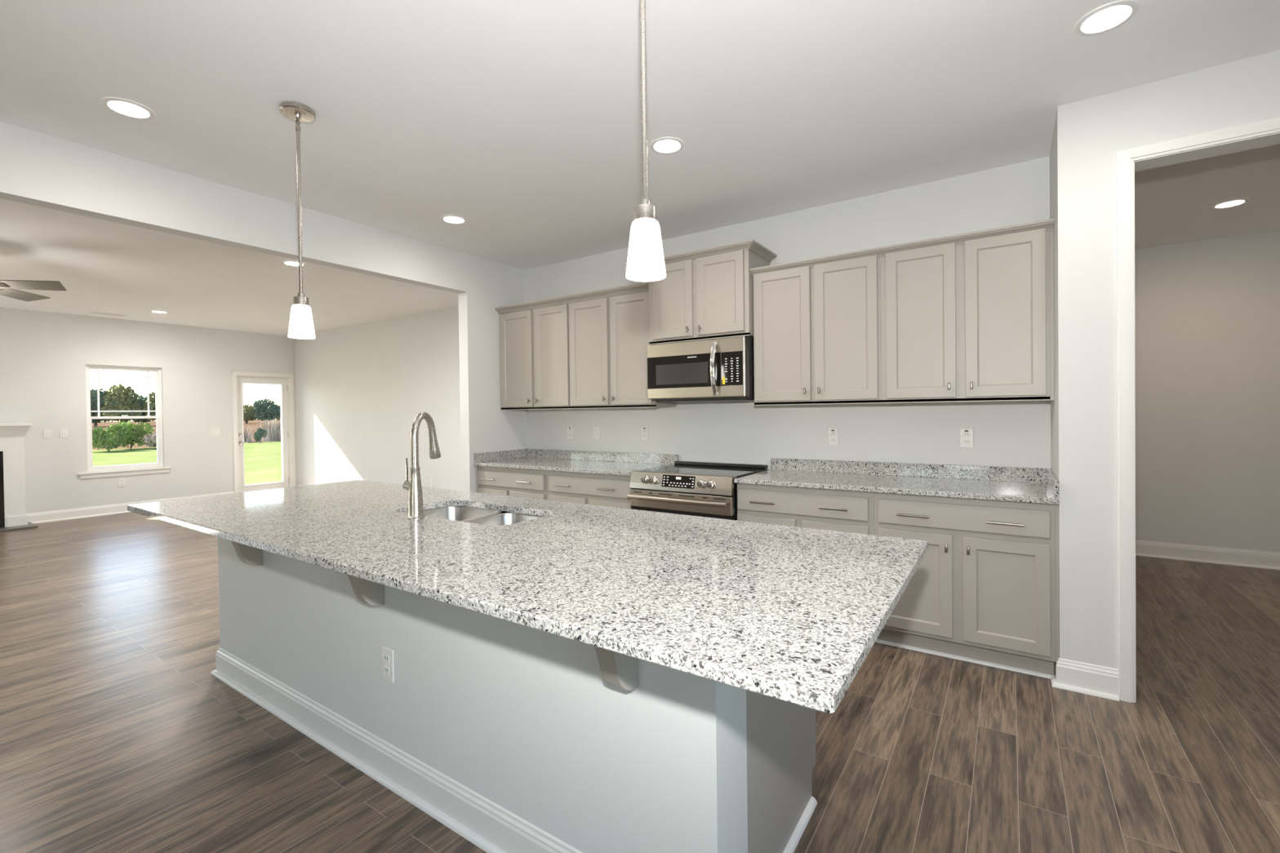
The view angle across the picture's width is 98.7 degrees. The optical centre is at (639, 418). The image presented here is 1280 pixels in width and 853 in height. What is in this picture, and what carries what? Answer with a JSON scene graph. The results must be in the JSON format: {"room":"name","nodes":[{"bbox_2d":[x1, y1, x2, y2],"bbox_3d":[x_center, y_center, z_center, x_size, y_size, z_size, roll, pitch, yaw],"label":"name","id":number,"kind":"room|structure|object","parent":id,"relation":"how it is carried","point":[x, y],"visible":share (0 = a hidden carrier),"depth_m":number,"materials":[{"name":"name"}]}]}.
{"room":"kitchen","nodes":[
{"label":"kitchen","id":0,"kind":"room"},
{"bbox_2d":[0,306,297,513],"bbox_3d":[-8.450,-0.010,6.271,0.120,2.766,8.350,0,1,34],"label":"wall","id":1,"kind":"structure","parent":0,"point":[44,356],"depth_m":7.79,"materials":[{"name":"beige paint"}]},
{"bbox_2d":[43,429,51,438],"bbox_3d":[-7.753,0.205,7.189,0.009,0.118,0.072,0,1,34],"label":"wall switch","id":2,"kind":"object","parent":1,"relation":"attached to","point":[46,433],"visible":1,"depth_m":7.19,"materials":[{"name":"white plastic"}]},
{"bbox_2d":[59,428,67,437],"bbox_3d":[-7.668,0.203,7.315,0.009,0.118,0.072,0,1,34],"label":"wall switch","id":3,"kind":"object","parent":1,"relation":"attached to","point":[63,432],"visible":1,"depth_m":7.31,"materials":[{"name":"white plastic"}]},
{"bbox_2d":[118,478,124,487],"bbox_3d":[-7.346,0.915,7.790,0.008,0.118,0.072,0,1,34],"label":"wall outlet","id":4,"kind":"object","parent":1,"relation":"attached to","point":[121,481],"visible":1,"depth_m":7.79,"materials":[{"name":"white plastic"}]},
{"bbox_2d":[77,364,171,479],"bbox_3d":[-7.364,0.041,7.849,0.150,1.565,0.990,0,1,34],"label":"window","id":5,"kind":"structure","parent":1,"relation":"in","point":[154,468],"depth_m":7.84,"materials":[{"name":"white plastic"}]},
{"bbox_2d":[89,369,155,416],"bbox_3d":[-7.404,-0.353,7.887,0.008,0.653,0.704,0,1,34],"label":"grille","id":6,"kind":"object","parent":5,"relation":"attached to","point":[148,371],"depth_m":7.87,"materials":[{"name":"white plastic"}]},
{"bbox_2d":[26,491,234,523],"bbox_3d":[-7.220,1.274,7.954,0.032,0.134,2.300,0,1,34],"label":"baseboard","id":7,"kind":"structure","parent":1,"relation":"attached to","point":[79,513],"depth_m":7.50,"materials":[{"name":"white paint"}]},
{"bbox_2d":[211,427,220,435],"bbox_3d":[-6.726,0.220,8.717,0.009,0.118,0.118,0,1,34],"label":"wall switch","id":8,"kind":"object","parent":1,"relation":"attached to","point":[215,432],"visible":1,"depth_m":8.72,"materials":[{"name":"white plastic"}]},
{"bbox_2d":[231,371,295,493],"bbox_3d":[-6.386,0.276,9.324,0.136,2.082,0.914,0,1,34],"label":"door","id":9,"kind":"structure","parent":1,"relation":"in","point":[286,381],"depth_m":9.38,"materials":[{"name":"white paint"}]},
{"bbox_2d":[0,120,526,492],"bbox_3d":[-3.069,-0.038,2.714,0.120,2.766,8.450,0,1,34],"label":"wall","id":10,"kind":"structure","parent":0,"point":[38,169],"depth_m":3.66,"materials":[{"name":"beige paint"}]},
{"bbox_2d":[473,448,526,462],"bbox_3d":[-1.311,0.353,5.200,0.019,0.084,0.634,0,1,34],"label":"backsplash","id":11,"kind":"structure","parent":10,"relation":"attached to","point":[521,453],"depth_m":5.16,"materials":[{"name":"stone"}]},
{"bbox_2d":[294,306,461,490],"bbox_3d":[-3.466,-0.087,8.011,6.450,2.766,0.100,0,1,34],"label":"wall","id":12,"kind":"structure","parent":0,"point":[361,390],"depth_m":8.24,"materials":[{"name":"beige paint"}]},
{"bbox_2d":[429,478,433,487],"bbox_3d":[-2.874,0.896,7.565,0.072,0.118,0.008,0,1,34],"label":"wall outlet","id":13,"kind":"object","parent":12,"relation":"attached to","point":[431,485],"visible":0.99,"depth_m":7.56,"materials":[{"name":"white plastic"}]},
{"bbox_2d":[0,0,1279,335],"bbox_3d":[-2.466,-1.476,3.379,13.250,0.120,10.470,0,1,34],"label":"ceiling","id":14,"kind":"structure","parent":0,"point":[518,120],"depth_m":2.63,"materials":[{"name":"white paint"}]},
{"bbox_2d":[0,280,66,301],"bbox_3d":[-5.303,-1.167,4.346,1.015,0.448,1.015,0,1,34],"label":"ceiling fan","id":15,"kind":"object","parent":14,"relation":"hanging from","point":[7,287],"visible":1,"depth_m":4.46,"materials":[{"name":"grey wood"}]},
{"bbox_2d":[88,311,127,316],"bbox_3d":[-7.147,-1.398,7.394,0.140,0.006,0.350,0,1,34],"label":"ceiling vent","id":16,"kind":"object","parent":14,"relation":"in","point":[96,313],"visible":1,"depth_m":7.37,"materials":[{"name":"white metal"}]},
{"bbox_2d":[101,97,155,119],"bbox_3d":[-2.355,-1.424,2.532,0.184,0.006,0.184,0,1,34],"label":"recessed light","id":17,"kind":"object","parent":14,"relation":"in","point":[125,107],"visible":1,"depth_m":2.52,"materials":[{"name":"white paint"}]},
{"bbox_2d":[150,310,168,313],"bbox_3d":[-6.363,-1.405,7.277,0.184,0.006,0.184,0,1,34],"label":"recessed light","id":18,"kind":"object","parent":14,"relation":"in","point":[153,311],"visible":1,"depth_m":7.26,"materials":[{"name":"white paint"}]},
{"bbox_2d":[281,260,305,266],"bbox_3d":[-3.183,-1.421,5.054,0.184,0.006,0.184,0,1,34],"label":"recessed light","id":19,"kind":"object","parent":14,"relation":"in","point":[292,263],"visible":0.79,"depth_m":5.04,"materials":[{"name":"white paint"}]},
{"bbox_2d":[279,101,315,338],"bbox_3d":[-1.588,-0.906,2.565,0.142,1.060,0.142,0,1,34],"label":"pendant light","id":20,"kind":"object","parent":14,"relation":"hanging from","point":[301,323],"visible":1,"depth_m":2.55,"materials":[{"name":"white glass"}]},
{"bbox_2d":[440,214,466,223],"bbox_3d":[-1.362,-1.451,4.020,0.184,0.006,0.184,0,1,34],"label":"recessed light","id":21,"kind":"object","parent":14,"relation":"in","point":[451,219],"visible":1,"depth_m":4.01,"materials":[{"name":"white plastic"}]},
{"bbox_2d":[626,0,666,281],"bbox_3d":[0.010,-0.914,1.491,0.142,1.060,0.142,0,1,34],"label":"pendant light","id":22,"kind":"object","parent":14,"relation":"hanging from","point":[646,260],"visible":1,"depth_m":1.47,"materials":[{"name":"white glass"}]},
{"bbox_2d":[649,136,684,153],"bbox_3d":[0.145,-1.458,2.944,0.184,0.006,0.184,0,1,34],"label":"recessed light","id":23,"kind":"object","parent":14,"relation":"in","point":[668,144],"visible":1,"depth_m":2.93,"materials":[{"name":"white paint"}]},
{"bbox_2d":[1074,0,1139,35],"bbox_3d":[1.712,-1.467,2.020,0.184,0.006,0.184,0,1,34],"label":"recessed light","id":24,"kind":"object","parent":14,"relation":"in","point":[1106,17],"visible":1,"depth_m":2.01,"materials":[{"name":"white plastic"}]},
{"bbox_2d":[1210,198,1249,208],"bbox_3d":[4.117,-1.495,3.836,0.184,0.006,0.184,0,1,34],"label":"recessed light","id":25,"kind":"object","parent":14,"relation":"in","point":[1233,202],"visible":1,"depth_m":3.83,"materials":[{"name":"white paint"}]},
{"bbox_2d":[0,511,1279,852],"bbox_3d":[-2.440,1.371,3.414,13.270,0.080,10.470,0,1,34],"label":"floor","id":26,"kind":"structure","parent":0,"point":[118,734],"depth_m":2.23,"materials":[{"name":"brown wood"}]},
{"bbox_2d":[0,423,37,532],"bbox_3d":[-8.194,0.726,6.106,0.479,1.290,1.960,0,1,34],"label":"fireplace","id":27,"kind":"object","parent":26,"relation":"on","point":[13,517],"visible":1,"depth_m":6.77,"materials":[{"name":"white paint"}]},
{"bbox_2d":[0,423,32,426],"bbox_3d":[-8.266,0.098,6.143,0.324,0.032,1.960,0,1,34],"label":"mantel shelf","id":28,"kind":"object","parent":27,"relation":"attached to","point":[1,424],"depth_m":6.75,"materials":[{"name":"white paint"}]},
{"bbox_2d":[476,466,547,500],"bbox_3d":[-0.954,0.860,4.971,0.860,0.874,0.670,0,1,34],"label":"base cabinet","id":29,"kind":"object","parent":26,"relation":"on","point":[517,482],"visible":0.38,"depth_m":4.70,"materials":[{"name":"beige paint"}]},
{"bbox_2d":[210,511,817,852],"bbox_3d":[-0.846,0.885,2.317,2.930,0.874,1.002,0,1,34],"label":"kitchen island","id":30,"kind":"object","parent":26,"relation":"on","point":[512,737],"visible":0.51,"depth_m":1.68,"materials":[{"name":"beige paint"}]},
{"bbox_2d":[381,645,394,682],"bbox_3d":[-0.922,0.899,2.006,0.072,0.118,0.008,0,1,34],"label":"wall outlet","id":31,"kind":"object","parent":30,"relation":"attached to","point":[388,666],"visible":1,"depth_m":2.00,"materials":[{"name":"white plastic"}]},
{"bbox_2d":[383,653,389,663],"bbox_3d":[-0.923,0.877,2.003,0.032,0.030,0.003,0,1,34],"label":"receptacle","id":32,"kind":"object","parent":31,"relation":"attached to","point":[386,656],"depth_m":2.00,"materials":[{"name":"white plastic"}]},
{"bbox_2d":[384,665,389,675],"bbox_3d":[-0.923,0.921,2.004,0.032,0.030,0.003,0,1,34],"label":"receptacle","id":33,"kind":"object","parent":31,"relation":"attached to","point":[386,667],"depth_m":2.00,"materials":[{"name":"white plastic"}]},
{"bbox_2d":[127,480,928,714],"bbox_3d":[-0.809,0.433,2.275,3.442,0.029,1.178,0,1,34],"label":"island countertop","id":34,"kind":"structure","parent":30,"relation":"on","point":[793,615],"depth_m":1.53,"materials":[{"name":"stone"}]},
{"bbox_2d":[402,412,440,519],"bbox_3d":[-0.935,0.196,2.398,0.085,0.446,0.238,-1,1,14],"label":"faucet","id":35,"kind":"object","parent":34,"relation":"on","point":[413,486],"visible":1,"depth_m":2.31,"materials":[{"name":"silver metal"}]},
{"bbox_2d":[422,506,542,525],"bbox_3d":[-0.743,0.544,2.459,0.759,0.198,0.395,0,1,34],"label":"sink","id":36,"kind":"object","parent":34,"relation":"in","point":[461,513],"visible":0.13,"depth_m":2.67,"materials":[{"name":"silver metal"}]},
{"bbox_2d":[547,471,633,509],"bbox_3d":[-0.240,0.856,4.491,0.859,0.874,0.670,0,1,34],"label":"base cabinet","id":37,"kind":"object","parent":26,"relation":"on","point":[601,490],"visible":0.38,"depth_m":4.23,"materials":[{"name":"beige paint"}]},
{"bbox_2d":[473,448,678,475],"bbox_3d":[-0.590,0.364,4.726,1.744,0.113,0.657,0,1,34],"label":"countertop","id":38,"kind":"structure","parent":37,"relation":"on","point":[621,464],"depth_m":4.79,"materials":[{"name":"stone"}]},
{"bbox_2d":[626,461,768,520],"bbox_3d":[0.422,0.807,3.977,0.789,0.908,0.726,0,1,34],"label":"range","id":39,"kind":"object","parent":26,"relation":"on","point":[700,489],"visible":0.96,"depth_m":3.75,"materials":[{"name":"silver metal"}]},
{"bbox_2d":[640,464,766,477],"bbox_3d":[0.437,0.381,4.002,0.781,0.007,0.595,0,1,34],"label":"cooktop","id":40,"kind":"object","parent":39,"relation":"in","point":[672,470],"depth_m":3.93,"materials":[{"name":"glass"}]},
{"bbox_2d":[737,483,877,639],"bbox_3d":[1.134,0.849,3.568,0.828,0.874,0.670,0,1,34],"label":"base cabinet","id":41,"kind":"object","parent":26,"relation":"on","point":[837,510],"visible":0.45,"depth_m":3.29,"materials":[{"name":"beige paint"}]},
{"bbox_2d":[875,639,1054,679],"bbox_3d":[1.356,1.280,3.161,1.647,0.016,0.016,0,1,34],"label":"strip","id":42,"kind":"object","parent":26,"relation":"on","point":[878,641],"visible":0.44,"depth_m":2.91,"materials":[{"name":"white paint"}]},
{"bbox_2d":[873,492,1059,675],"bbox_3d":[1.824,0.846,3.104,0.832,0.874,0.670,0,1,34],"label":"base cabinet","id":43,"kind":"object","parent":26,"relation":"on","point":[983,588],"depth_m":2.81,"materials":[{"name":"beige paint"}]},
{"bbox_2d":[733,457,1059,504],"bbox_3d":[1.477,0.353,3.336,1.663,0.113,0.657,0,1,34],"label":"countertop","id":44,"kind":"structure","parent":43,"relation":"on","point":[1012,484],"depth_m":3.29,"materials":[{"name":"stone"}]},
{"bbox_2d":[524,155,1050,470],"bbox_3d":[0.638,-0.099,4.361,4.436,2.766,0.120,0,1,34],"label":"wall","id":45,"kind":"structure","parent":0,"point":[1006,433],"depth_m":3.79,"materials":[{"name":"beige paint"}]},
{"bbox_2d":[499,302,570,409],"bbox_3d":[-0.883,-0.542,5.074,0.870,0.926,0.378,0,1,34],"label":"upper cabinet","id":46,"kind":"object","parent":45,"relation":"attached to","point":[535,343],"visible":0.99,"depth_m":4.92,"materials":[{"name":"beige paint"}]},
{"bbox_2d":[494,281,648,314],"bbox_3d":[-0.628,-1.012,4.692,1.729,0.056,0.056,0,1,34],"label":"crown molding","id":47,"kind":"structure","parent":46,"relation":"attached to","point":[641,286],"depth_m":4.62,"materials":[{"name":"beige paint"}]},
{"bbox_2d":[567,426,573,439],"bbox_3d":[-0.657,0.140,5.157,0.072,0.118,0.008,0,1,34],"label":"wall outlet","id":48,"kind":"object","parent":45,"relation":"attached to","point":[570,429],"visible":1,"depth_m":5.15,"materials":[{"name":"white plastic"}]},
{"bbox_2d":[593,426,599,439],"bbox_3d":[-0.393,0.136,4.980,0.072,0.118,0.009,0,1,34],"label":"wall switch","id":49,"kind":"object","parent":45,"relation":"attached to","point":[596,429],"visible":1,"depth_m":4.98,"materials":[{"name":"white plastic"}]},
{"bbox_2d":[526,448,678,464],"bbox_3d":[-0.413,0.345,4.990,1.744,0.084,0.020,0,1,34],"label":"backsplash","id":50,"kind":"structure","parent":45,"relation":"attached to","point":[646,458],"depth_m":4.91,"materials":[{"name":"stone"}]},
{"bbox_2d":[568,290,676,408],"bbox_3d":[-0.167,-0.546,4.593,0.855,0.926,0.378,0,1,34],"label":"upper cabinet","id":51,"kind":"object","parent":45,"relation":"attached to","point":[609,336],"visible":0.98,"depth_m":4.47,"materials":[{"name":"beige paint"}]},
{"bbox_2d":[640,426,648,440],"bbox_3d":[0.039,0.133,4.690,0.072,0.118,0.008,0,1,34],"label":"wall outlet","id":52,"kind":"object","parent":45,"relation":"attached to","point":[644,430],"visible":1,"depth_m":4.69,"materials":[{"name":"white plastic"}]},
{"bbox_2d":[648,249,769,344],"bbox_3d":[0.501,-0.862,4.095,0.807,0.600,0.450,0,1,34],"label":"upper cabinet","id":53,"kind":"object","parent":45,"relation":"attached to","point":[709,297],"visible":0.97,"depth_m":3.90,"materials":[{"name":"beige paint"}]},
{"bbox_2d":[647,336,754,402],"bbox_3d":[0.490,-0.343,4.090,0.811,0.434,0.483,0,1,34],"label":"microwave","id":54,"kind":"object","parent":53,"relation":"attached to","point":[722,369],"visible":1,"depth_m":3.91,"materials":[{"name":"silver metal"}]},
{"bbox_2d":[663,239,777,264],"bbox_3d":[0.495,-1.165,4.089,0.919,0.046,0.457,0,1,34],"label":"crown molding","id":55,"kind":"structure","parent":53,"relation":"attached to","point":[752,245],"depth_m":3.85,"materials":[{"name":"beige paint"}]},
{"bbox_2d":[753,254,881,405],"bbox_3d":[1.200,-0.546,3.674,0.817,0.912,0.378,0,1,34],"label":"upper cabinet","id":56,"kind":"object","parent":45,"relation":"attached to","point":[817,330],"visible":1,"depth_m":3.52,"materials":[{"name":"beige paint"}]},
{"bbox_2d":[749,218,1053,276],"bbox_3d":[1.448,-0.996,3.297,1.654,0.046,0.056,0,1,34],"label":"crown molding","id":57,"kind":"structure","parent":56,"relation":"attached to","point":[959,239],"depth_m":3.18,"materials":[{"name":"beige paint"}]},
{"bbox_2d":[827,428,838,445],"bbox_3d":[1.340,0.131,3.815,0.072,0.118,0.008,0,1,34],"label":"wall outlet","id":58,"kind":"object","parent":45,"relation":"attached to","point":[833,433],"visible":1,"depth_m":3.81,"materials":[{"name":"white plastic"}]},
{"bbox_2d":[830,431,835,435],"bbox_3d":[1.339,0.109,3.813,0.032,0.030,0.003,0,1,34],"label":"receptacle","id":59,"kind":"object","parent":58,"relation":"attached to","point":[832,433],"depth_m":3.81,"materials":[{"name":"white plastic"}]},
{"bbox_2d":[770,457,1046,483],"bbox_3d":[1.656,0.334,3.600,1.659,0.084,0.020,0,1,34],"label":"backsplash","id":60,"kind":"structure","parent":45,"relation":"attached to","point":[1038,475],"depth_m":3.51,"materials":[{"name":"stone"}]},
{"bbox_2d":[960,428,973,448],"bbox_3d":[2.002,0.124,3.370,0.072,0.118,0.008,0,1,34],"label":"wall outlet","id":61,"kind":"object","parent":45,"relation":"attached to","point":[966,434],"visible":1,"depth_m":3.37,"materials":[{"name":"white plastic"}]},
{"bbox_2d":[963,432,969,437],"bbox_3d":[2.001,0.102,3.368,0.032,0.030,0.003,0,1,34],"label":"receptacle","id":62,"kind":"object","parent":61,"relation":"attached to","point":[965,434],"depth_m":3.37,"materials":[{"name":"white plastic"}]},
{"bbox_2d":[963,439,969,444],"bbox_3d":[2.001,0.146,3.368,0.032,0.030,0.003,0,1,34],"label":"receptacle","id":63,"kind":"object","parent":61,"relation":"attached to","point":[965,441],"depth_m":3.37,"materials":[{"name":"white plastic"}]},
{"bbox_2d":[880,227,1054,403],"bbox_3d":[1.887,-0.549,3.212,0.836,0.912,0.378,0,1,34],"label":"upper cabinet","id":64,"kind":"object","parent":45,"relation":"attached to","point":[970,321],"depth_m":3.05,"materials":[{"name":"beige paint"}]},
{"bbox_2d":[1049,120,1057,477],"bbox_3d":[2.257,-0.103,2.902,0.120,2.766,0.496,0,1,34],"label":"wall","id":65,"kind":"structure","parent":0,"point":[1052,153],"depth_m":2.84,"materials":[{"name":"beige paint"}]},
{"bbox_2d":[1046,468,1059,498],"bbox_3d":[2.154,0.336,2.871,0.019,0.084,0.634,0,1,34],"label":"backsplash","id":66,"kind":"structure","parent":65,"relation":"attached to","point":[1052,482],"depth_m":2.71,"materials":[{"name":"stone"}]},
{"bbox_2d":[1055,49,1279,669],"bbox_3d":[3.031,-0.103,2.006,2.404,2.766,0.127,0,1,34],"label":"wall","id":67,"kind":"structure","parent":0,"point":[1090,132],"depth_m":2.54,"materials":[{"name":"beige paint"}]},
{"bbox_2d":[1050,657,1119,701],"bbox_3d":[2.097,1.218,2.599,0.245,0.134,0.093,0,1,34],"label":"baseboard","id":68,"kind":"structure","parent":67,"relation":"attached to","point":[1102,682],"depth_m":2.57,"materials":[{"name":"white paint"}]},
{"bbox_2d":[1116,117,1279,702],"bbox_3d":[2.768,0.036,2.177,1.348,2.490,0.150,0,1,34],"label":"trim","id":69,"kind":"structure","parent":67,"relation":"attached to","point":[1264,133],"depth_m":2.47,"materials":[{"name":"white paint"}]},
{"bbox_2d":[1134,230,1279,552],"bbox_3d":[4.861,-0.153,4.728,2.404,2.766,0.100,0,1,34],"label":"wall","id":70,"kind":"structure","parent":0,"point":[1207,312],"depth_m":4.68,"materials":[{"name":"beige paint"}]},
{"bbox_2d":[1135,539,1279,569],"bbox_3d":[4.889,1.164,4.653,2.284,0.134,0.032,0,1,34],"label":"baseboard","id":71,"kind":"structure","parent":70,"relation":"attached to","point":[1234,557],"depth_m":4.68,"materials":[{"name":"white paint"}]},
{"label":"outside","id":72,"kind":"structure","parent":0,"visible":0},
{"bbox_2d":[92,418,280,449],"bbox_3d":[-154.092,1.601,186.627,384.000,0.050,530.000,0,1,34],"label":"dry field","id":73,"kind":"structure","parent":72,"point":[105,424],"depth_m":106.66,"materials":[{"name":"beige plant"}]},
{"bbox_2d":[90,388,111,426],"bbox_3d":[-117.011,-2.309,118.018,7.106,8.236,7.134,0,1,34],"label":"tree","id":74,"kind":"object","parent":73,"relation":"on","point":[94,395],"visible":0.36,"depth_m":116.91,"materials":[{"name":"green plant"}]},
{"bbox_2d":[101,383,142,423],"bbox_3d":[-108.315,-2.743,114.862,6.485,8.961,6.567,0,1,34],"label":"tree","id":75,"kind":"object","parent":73,"relation":"on","point":[120,398],"visible":0.86,"depth_m":113.73,"materials":[{"name":"green plant"}]},
{"bbox_2d":[132,395,151,425],"bbox_3d":[-112.602,-1.766,124.459,5.306,6.918,5.198,0,1,34],"label":"tree","id":76,"kind":"object","parent":73,"relation":"on","point":[143,400],"visible":0.18,"depth_m":123.33,"materials":[{"name":"green plant"}]},
{"bbox_2d":[142,391,155,421],"bbox_3d":[-104.578,-2.187,120.327,6.379,7.652,6.390,0,1,34],"label":"tree","id":77,"kind":"object","parent":73,"relation":"on","point":[153,400],"visible":0.22,"depth_m":118.35,"materials":[{"name":"green plant"}]},
{"bbox_2d":[244,425,253,442],"bbox_3d":[-26.089,1.043,35.799,1.960,1.097,1.686,-1,1,-41],"label":"clump","id":78,"kind":"object","parent":73,"relation":"on","point":[246,437],"visible":0.22,"depth_m":35.98,"materials":[{"name":"beige plant"}]},
{"bbox_2d":[243,404,256,423],"bbox_3d":[-101.215,-1.150,141.526,6.135,5.075,6.494,0,1,34],"label":"tree","id":79,"kind":"object","parent":73,"relation":"on","point":[248,415],"visible":0.53,"depth_m":140.51,"materials":[{"name":"green plant"}]},
{"bbox_2d":[252,398,280,422],"bbox_3d":[-93.117,-1.839,137.272,5.908,6.343,6.306,0,1,34],"label":"tree","id":80,"kind":"object","parent":73,"relation":"on","point":[267,410],"visible":0.99,"depth_m":135.99,"materials":[{"name":"green plant"}]},
{"bbox_2d":[253,419,280,441],"bbox_3d":[-24.924,0.813,37.301,1.443,1.499,2.088,0,1,34],"label":"clump","id":81,"kind":"object","parent":73,"relation":"on","point":[273,431],"visible":0.79,"depth_m":37.16,"materials":[{"name":"beige plant"}]},
{"bbox_2d":[276,404,280,420],"bbox_3d":[-96.308,-1.336,148.625,6.032,5.185,6.154,0,1,34],"label":"tree","id":82,"kind":"object","parent":73,"relation":"on","point":[279,415],"visible":0.06,"depth_m":147.22,"materials":[{"name":"green plant"}]},
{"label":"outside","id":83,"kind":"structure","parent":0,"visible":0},
{"bbox_2d":[92,441,281,484],"bbox_3d":[-13.209,1.562,25.674,29.420,0.060,100.000,0,1,34],"label":"lawn","id":84,"kind":"structure","parent":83,"point":[262,460],"depth_m":22.06,"materials":[{"name":"green plant"}]},
{"bbox_2d":[92,423,132,451],"bbox_3d":[-26.682,0.980,27.589,1.547,1.401,1.845,-1,1,-17],"label":"bush","id":85,"kind":"object","parent":84,"relation":"on","point":[112,437],"visible":0.9,"depth_m":27.34,"materials":[{"name":"green plant"}]},
{"bbox_2d":[115,420,155,448],"bbox_3d":[-27.418,0.890,29.537,1.885,1.560,2.209,0,1,34],"label":"bush","id":86,"kind":"object","parent":84,"relation":"on","point":[140,431],"visible":0.42,"depth_m":29.62,"materials":[{"name":"green plant"}]},
{"bbox_2d":[142,432,156,447],"bbox_3d":[-25.453,1.175,29.144,1.247,0.950,1.383,0,1,34],"label":"bush","id":87,"kind":"object","parent":84,"relation":"on","point":[150,440],"visible":0.48,"depth_m":28.74,"materials":[{"name":"white plant"}]},
{"bbox_2d":[253,427,267,443],"bbox_3d":[-23.983,1.092,34.674,0.751,0.958,0.608,-1,1,-9],"label":"bush","id":88,"kind":"object","parent":84,"relation":"on","point":[260,433],"visible":1,"depth_m":34.62,"materials":[{"name":"green plant"}]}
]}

